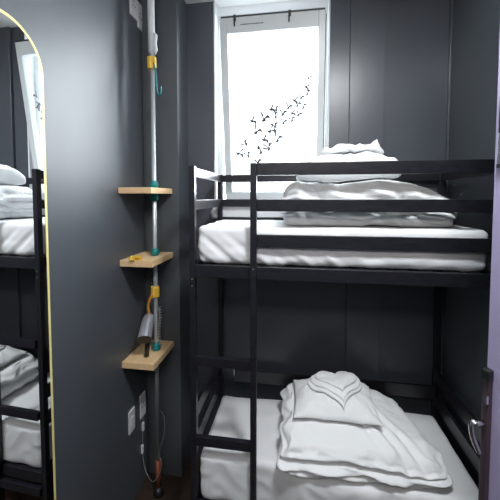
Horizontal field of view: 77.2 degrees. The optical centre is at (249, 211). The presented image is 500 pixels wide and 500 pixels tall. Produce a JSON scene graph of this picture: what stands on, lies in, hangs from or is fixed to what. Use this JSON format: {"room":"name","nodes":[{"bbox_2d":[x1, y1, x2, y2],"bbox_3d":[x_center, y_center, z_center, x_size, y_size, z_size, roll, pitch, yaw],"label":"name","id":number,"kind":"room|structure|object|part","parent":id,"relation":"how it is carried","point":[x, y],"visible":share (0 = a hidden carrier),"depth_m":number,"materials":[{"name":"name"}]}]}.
{"room":"bunk bedroom","nodes":[
{"label":"bunk bedroom","id":0,"kind":"room"},
{"bbox_2d":[0,0,148,499],"bbox_3d":[-1.172,0.310,0.635,0.120,3.820,4.670,0,3,9],"label":"wall","id":1,"kind":"structure","parent":0,"point":[89,51],"depth_m":1.85,"materials":[{"name":"paint"}]},
{"bbox_2d":[0,9,55,499],"bbox_3d":[-0.999,0.488,1.300,0.007,2.600,0.418,1,3,11],"label":"wall mirror","id":2,"kind":"object","parent":1,"relation":"attached to","point":[27,441],"visible":1,"depth_m":1.36,"materials":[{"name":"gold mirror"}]},
{"bbox_2d":[128,406,134,434],"bbox_3d":[-0.861,1.520,2.281,0.014,0.165,0.080,0,3,9],"label":"switch plate","id":3,"kind":"object","parent":1,"relation":"attached to","point":[131,415],"visible":1,"depth_m":2.27,"materials":[{"name":"white plastic"}]},
{"bbox_2d":[129,0,136,20],"bbox_3d":[-0.843,-1.500,2.263,0.011,0.180,0.095,0,3,9],"label":"wall socket","id":4,"kind":"object","parent":1,"relation":"attached to","point":[133,3],"visible":1,"depth_m":2.26,"materials":[{"name":"white plastic"}]},
{"bbox_2d":[137,1,141,30],"bbox_3d":[-0.829,-1.470,2.352,0.011,0.190,0.062,0,3,9],"label":"wall socket","id":5,"kind":"object","parent":1,"relation":"attached to","point":[139,6],"visible":0.98,"depth_m":2.34,"materials":[{"name":"white plastic"}]},
{"bbox_2d":[140,391,145,418],"bbox_3d":[-0.837,1.504,2.444,0.011,0.180,0.080,0,3,9],"label":"wall socket","id":6,"kind":"object","parent":1,"relation":"attached to","point":[143,395],"visible":1,"depth_m":2.43,"materials":[{"name":"white plastic"}]},
{"bbox_2d":[118,187,171,193],"bbox_3d":[-0.741,-0.152,2.255,0.234,0.040,0.354,0,3,9],"label":"wall shelf","id":7,"kind":"object","parent":1,"relation":"attached to","point":[126,190],"visible":1,"depth_m":2.09,"materials":[{"name":"brown wood"}]},
{"bbox_2d":[120,251,172,267],"bbox_3d":[-0.741,0.341,2.278,0.234,0.043,0.354,0,3,9],"label":"wall shelf","id":8,"kind":"object","parent":1,"relation":"attached to","point":[148,260],"visible":0.96,"depth_m":2.14,"materials":[{"name":"brown wood"}]},
{"bbox_2d":[130,255,141,260],"bbox_3d":[-0.772,0.311,2.115,0.072,0.033,0.058,0,3,9],"label":"clip","id":9,"kind":"object","parent":8,"relation":"on","point":[137,257],"visible":1,"depth_m":2.11,"materials":[{"name":"yellow plastic"}]},
{"bbox_2d":[122,340,173,370],"bbox_3d":[-0.741,1.047,2.312,0.234,0.043,0.354,0,3,9],"label":"wall shelf","id":10,"kind":"object","parent":1,"relation":"attached to","point":[136,359],"visible":0.77,"depth_m":2.21,"materials":[{"name":"brown wood"}]},
{"bbox_2d":[137,293,161,356],"bbox_3d":[-0.722,0.810,2.228,0.138,0.432,0.209,0,3,9],"label":"hairdryer","id":11,"kind":"object","parent":10,"relation":"on","point":[146,327],"visible":0.99,"depth_m":2.21,"materials":[{"name":"silver metal"}]},
{"bbox_3d":[-0.733,0.935,2.238,0.037,0.182,0.080,0,3,0],"label":"handle","id":12,"kind":"part","parent":11,"relation":"part of","materials":[{"name":"black plastic"}]},
{"bbox_2d":[141,410,164,481],"bbox_3d":[-0.748,1.747,2.371,0.246,0.562,0.058,2,3,32],"label":"charging cable","id":13,"kind":"object","parent":1,"relation":"attached to","point":[143,425],"visible":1,"depth_m":2.42,"materials":[{"name":"grey plastic"}]},
{"bbox_2d":[134,456,203,499],"bbox_3d":[0.013,2.276,0.548,2.477,0.100,4.670,0,3,9],"label":"floor","id":14,"kind":"structure","parent":0,"point":[174,487],"depth_m":2.44,"materials":[{"name":"brown wood"}]},
{"bbox_2d":[147,0,163,498],"bbox_3d":[-0.671,0.232,2.278,0.126,3.818,0.086,0,3,9],"label":"pole","id":15,"kind":"object","parent":14,"relation":"on","point":[152,36],"visible":0.98,"depth_m":2.26,"materials":[{"name":"silver metal"}]},
{"bbox_2d":[188,159,494,499],"bbox_3d":[0.521,0.929,2.104,1.683,2.443,0.740,0,3,9],"label":"bunk bed","id":16,"kind":"object","parent":14,"relation":"on","point":[245,370],"visible":0.6,"depth_m":1.79,"materials":[{"name":"black metal"}]},
{"bbox_3d":[-0.342,0.943,1.909,0.036,2.433,0.036,0,3,9],"label":"post","id":17,"kind":"part","parent":16,"relation":"part of","materials":[{"name":"black metal"}]},
{"bbox_3d":[-0.290,-0.057,2.195,0.024,0.060,0.640,0,3,9],"label":"rail","id":18,"kind":"part","parent":16,"relation":"part of","materials":[{"name":"black metal"}]},
{"bbox_3d":[-0.290,-0.252,2.186,0.024,0.058,0.640,0,3,9],"label":"rail","id":19,"kind":"part","parent":16,"relation":"part of","materials":[{"name":"black metal"}]},
{"bbox_3d":[-0.290,1.408,2.266,0.020,0.090,0.640,0,3,9],"label":"rail","id":20,"kind":"part","parent":16,"relation":"part of","materials":[{"name":"black metal"}]},
{"bbox_3d":[-0.290,1.223,2.257,0.020,0.090,0.640,0,3,9],"label":"rail","id":21,"kind":"part","parent":16,"relation":"part of","materials":[{"name":"black metal"}]},
{"bbox_3d":[-0.239,0.914,2.576,0.036,2.427,0.036,0,3,9],"label":"post","id":22,"kind":"part","parent":16,"relation":"part of","materials":[{"name":"black metal"}]},
{"bbox_3d":[0.575,-0.067,2.404,1.611,0.060,0.024,0,3,9],"label":"rail","id":23,"kind":"part","parent":16,"relation":"part of","materials":[{"name":"black metal"}]},
{"bbox_3d":[0.575,-0.262,2.395,1.611,0.058,0.024,0,3,9],"label":"rail","id":24,"kind":"part","parent":16,"relation":"part of","materials":[{"name":"black metal"}]},
{"bbox_3d":[0.621,1.335,2.439,1.509,0.100,0.018,0,3,9],"label":"rail","id":25,"kind":"part","parent":16,"relation":"part of","materials":[{"name":"black metal"}]},
{"bbox_2d":[200,395,478,499],"bbox_3d":[0.510,1.634,2.074,1.591,0.305,0.708,0,3,9],"label":"mattress","id":26,"kind":"object","parent":16,"relation":"on","point":[225,474],"visible":0.47,"depth_m":1.90,"materials":[{"name":"white fabric"}]},
{"bbox_2d":[277,383,452,488],"bbox_3d":[0.656,1.364,1.979,0.957,0.235,0.649,0,3,9],"label":"duvet","id":27,"kind":"object","parent":26,"relation":"on","point":[399,453],"visible":0.75,"depth_m":1.77,"materials":[{"name":"white fabric"}]},
{"bbox_2d":[293,378,382,426],"bbox_3d":[0.544,1.192,2.035,0.530,0.134,0.369,0,3,9],"label":"pillow","id":28,"kind":"object","parent":27,"relation":"on","point":[359,408],"visible":0.65,"depth_m":1.91,"materials":[{"name":"white fabric"}]},
{"bbox_2d":[308,371,361,408],"bbox_3d":[0.561,1.133,2.076,0.299,0.102,0.295,3,4,43],"label":"towel","id":29,"kind":"object","parent":28,"relation":"on","point":[341,385],"visible":1,"depth_m":2.01,"materials":[{"name":"white fabric"}]},
{"bbox_2d":[198,219,487,270],"bbox_3d":[0.518,0.190,2.066,1.606,0.232,0.624,0,3,9],"label":"mattress","id":30,"kind":"object","parent":16,"relation":"on","point":[223,241],"visible":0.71,"depth_m":1.78,"materials":[{"name":"white fabric"}]},
{"bbox_2d":[280,180,458,226],"bbox_3d":[0.713,-0.064,1.996,1.046,0.276,0.525,0,3,9],"label":"duvet","id":31,"kind":"object","parent":30,"relation":"on","point":[370,189],"visible":0.8,"depth_m":1.78,"materials":[{"name":"white fabric"}]},
{"bbox_2d":[296,151,400,183],"bbox_3d":[0.597,-0.276,2.002,0.600,0.195,0.370,0,3,9],"label":"pillow","id":32,"kind":"object","parent":31,"relation":"on","point":[363,155],"visible":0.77,"depth_m":1.85,"materials":[{"name":"white fabric"}]},
{"bbox_2d":[322,139,383,154],"bbox_3d":[0.640,-0.400,1.935,0.376,0.100,0.211,0,3,9],"label":"towel","id":33,"kind":"object","parent":32,"relation":"on","point":[374,147],"visible":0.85,"depth_m":1.90,"materials":[{"name":"white fabric"}]},
{"bbox_3d":[0.472,0.355,1.753,1.611,0.074,0.030,0,3,9],"label":"rail","id":34,"kind":"part","parent":16,"relation":"part of","materials":[{"name":"black metal"}]},
{"bbox_3d":[0.655,0.170,1.716,1.241,0.072,0.026,0,3,9],"label":"guard rail","id":35,"kind":"part","parent":16,"relation":"part of","materials":[{"name":"black metal"}]},
{"bbox_3d":[0.655,-0.034,1.706,1.241,0.069,0.026,0,3,9],"label":"guard rail","id":36,"kind":"part","parent":16,"relation":"part of","materials":[{"name":"black metal"}]},
{"bbox_3d":[0.655,-0.240,1.696,1.241,0.070,0.026,0,3,9],"label":"guard rail","id":37,"kind":"part","parent":16,"relation":"part of","materials":[{"name":"black metal"}]},
{"bbox_3d":[1.389,0.923,2.327,0.036,2.433,0.036,0,3,9],"label":"post","id":38,"kind":"part","parent":16,"relation":"part of","materials":[{"name":"black metal"}]},
{"bbox_3d":[1.337,1.420,2.016,0.020,0.090,0.640,0,3,9],"label":"rail","id":39,"kind":"part","parent":16,"relation":"part of","materials":[{"name":"black metal"}]},
{"bbox_3d":[1.337,1.235,2.007,0.020,0.090,0.640,0,3,9],"label":"rail","id":40,"kind":"part","parent":16,"relation":"part of","materials":[{"name":"black metal"}]},
{"bbox_3d":[1.337,-0.240,1.936,0.024,0.058,0.640,0,3,9],"label":"rail","id":41,"kind":"part","parent":16,"relation":"part of","materials":[{"name":"black metal"}]},
{"bbox_2d":[185,0,294,7],"bbox_3d":[0.017,-1.640,0.385,2.477,0.100,4.720,0,3,9],"label":"ceiling","id":42,"kind":"structure","parent":0,"point":[220,3],"depth_m":2.52,"materials":[{"name":"white paint"}]},
{"bbox_2d":[187,0,449,455],"bbox_3d":[0.348,0.214,2.636,2.277,3.820,0.250,0,3,9],"label":"wall","id":43,"kind":"structure","parent":0,"point":[301,325],"depth_m":2.45,"materials":[{"name":"paint"}]},
{"bbox_2d":[141,0,190,476],"bbox_3d":[-0.672,0.218,2.555,0.284,3.820,0.220,0,3,9],"label":"pillar","id":44,"kind":"structure","parent":43,"relation":"attached to","point":[171,107],"depth_m":2.46,"materials":[{"name":"paint"}]},
{"bbox_2d":[213,207,282,217],"bbox_3d":[0.177,-0.006,2.636,0.935,0.090,0.280,0,3,9],"label":"trim","id":45,"kind":"structure","parent":43,"relation":"attached to","point":[227,211],"depth_m":2.53,"materials":[{"name":"white paint"}]},
{"bbox_2d":[213,0,330,198],"bbox_3d":[0.178,-0.874,2.606,0.915,1.645,0.258,0,3,9],"label":"trim","id":46,"kind":"structure","parent":43,"relation":"attached to","point":[297,4],"depth_m":2.54,"materials":[{"name":"white paint"}]},
{"bbox_2d":[218,6,327,198],"bbox_3d":[0.159,-0.833,2.482,0.887,1.575,0.302,0,3,9],"label":"window","id":47,"kind":"structure","parent":43,"relation":"in","point":[315,17],"depth_m":2.42,"materials":[{"name":"white plastic"}]},
{"bbox_2d":[345,0,385,380],"bbox_3d":[0.879,0.224,2.414,0.250,3.820,0.028,0,3,9],"label":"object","id":48,"kind":"structure","parent":43,"relation":"attached to","point":[367,17],"depth_m":2.36,"materials":[{"name":"paint"}]},
{"bbox_2d":[441,0,499,488],"bbox_3d":[1.198,0.327,0.272,0.120,3.820,4.670,0,3,9],"label":"wall","id":49,"kind":"structure","parent":0,"point":[476,23],"depth_m":1.99,"materials":[{"name":"paint"}]},
{"bbox_2d":[438,0,453,427],"bbox_3d":[1.445,0.229,2.326,0.014,3.820,0.030,0,3,9],"label":"trim","id":50,"kind":"structure","parent":49,"relation":"attached to","point":[451,1],"depth_m":2.28,"materials":[{"name":"paint"}]},
{"bbox_2d":[468,38,499,499],"bbox_3d":[0.896,0.437,0.703,0.122,3.540,0.813,0,3,-10],"label":"door","id":51,"kind":"structure","parent":49,"relation":"in","point":[489,449],"depth_m":1.09,"materials":[{"name":"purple paint"}]},
{"bbox_3d":[0.789,0.786,1.099,0.044,0.120,0.022,0,3,9],"label":"handle","id":52,"kind":"part","parent":51,"relation":"part of","materials":[{"name":"silver metal"}]},
{"bbox_3d":[0.844,-0.208,1.050,0.005,0.115,0.028,0,3,-10],"label":"latch plate","id":53,"kind":"part","parent":51,"relation":"part of","materials":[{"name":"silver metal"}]}
]}

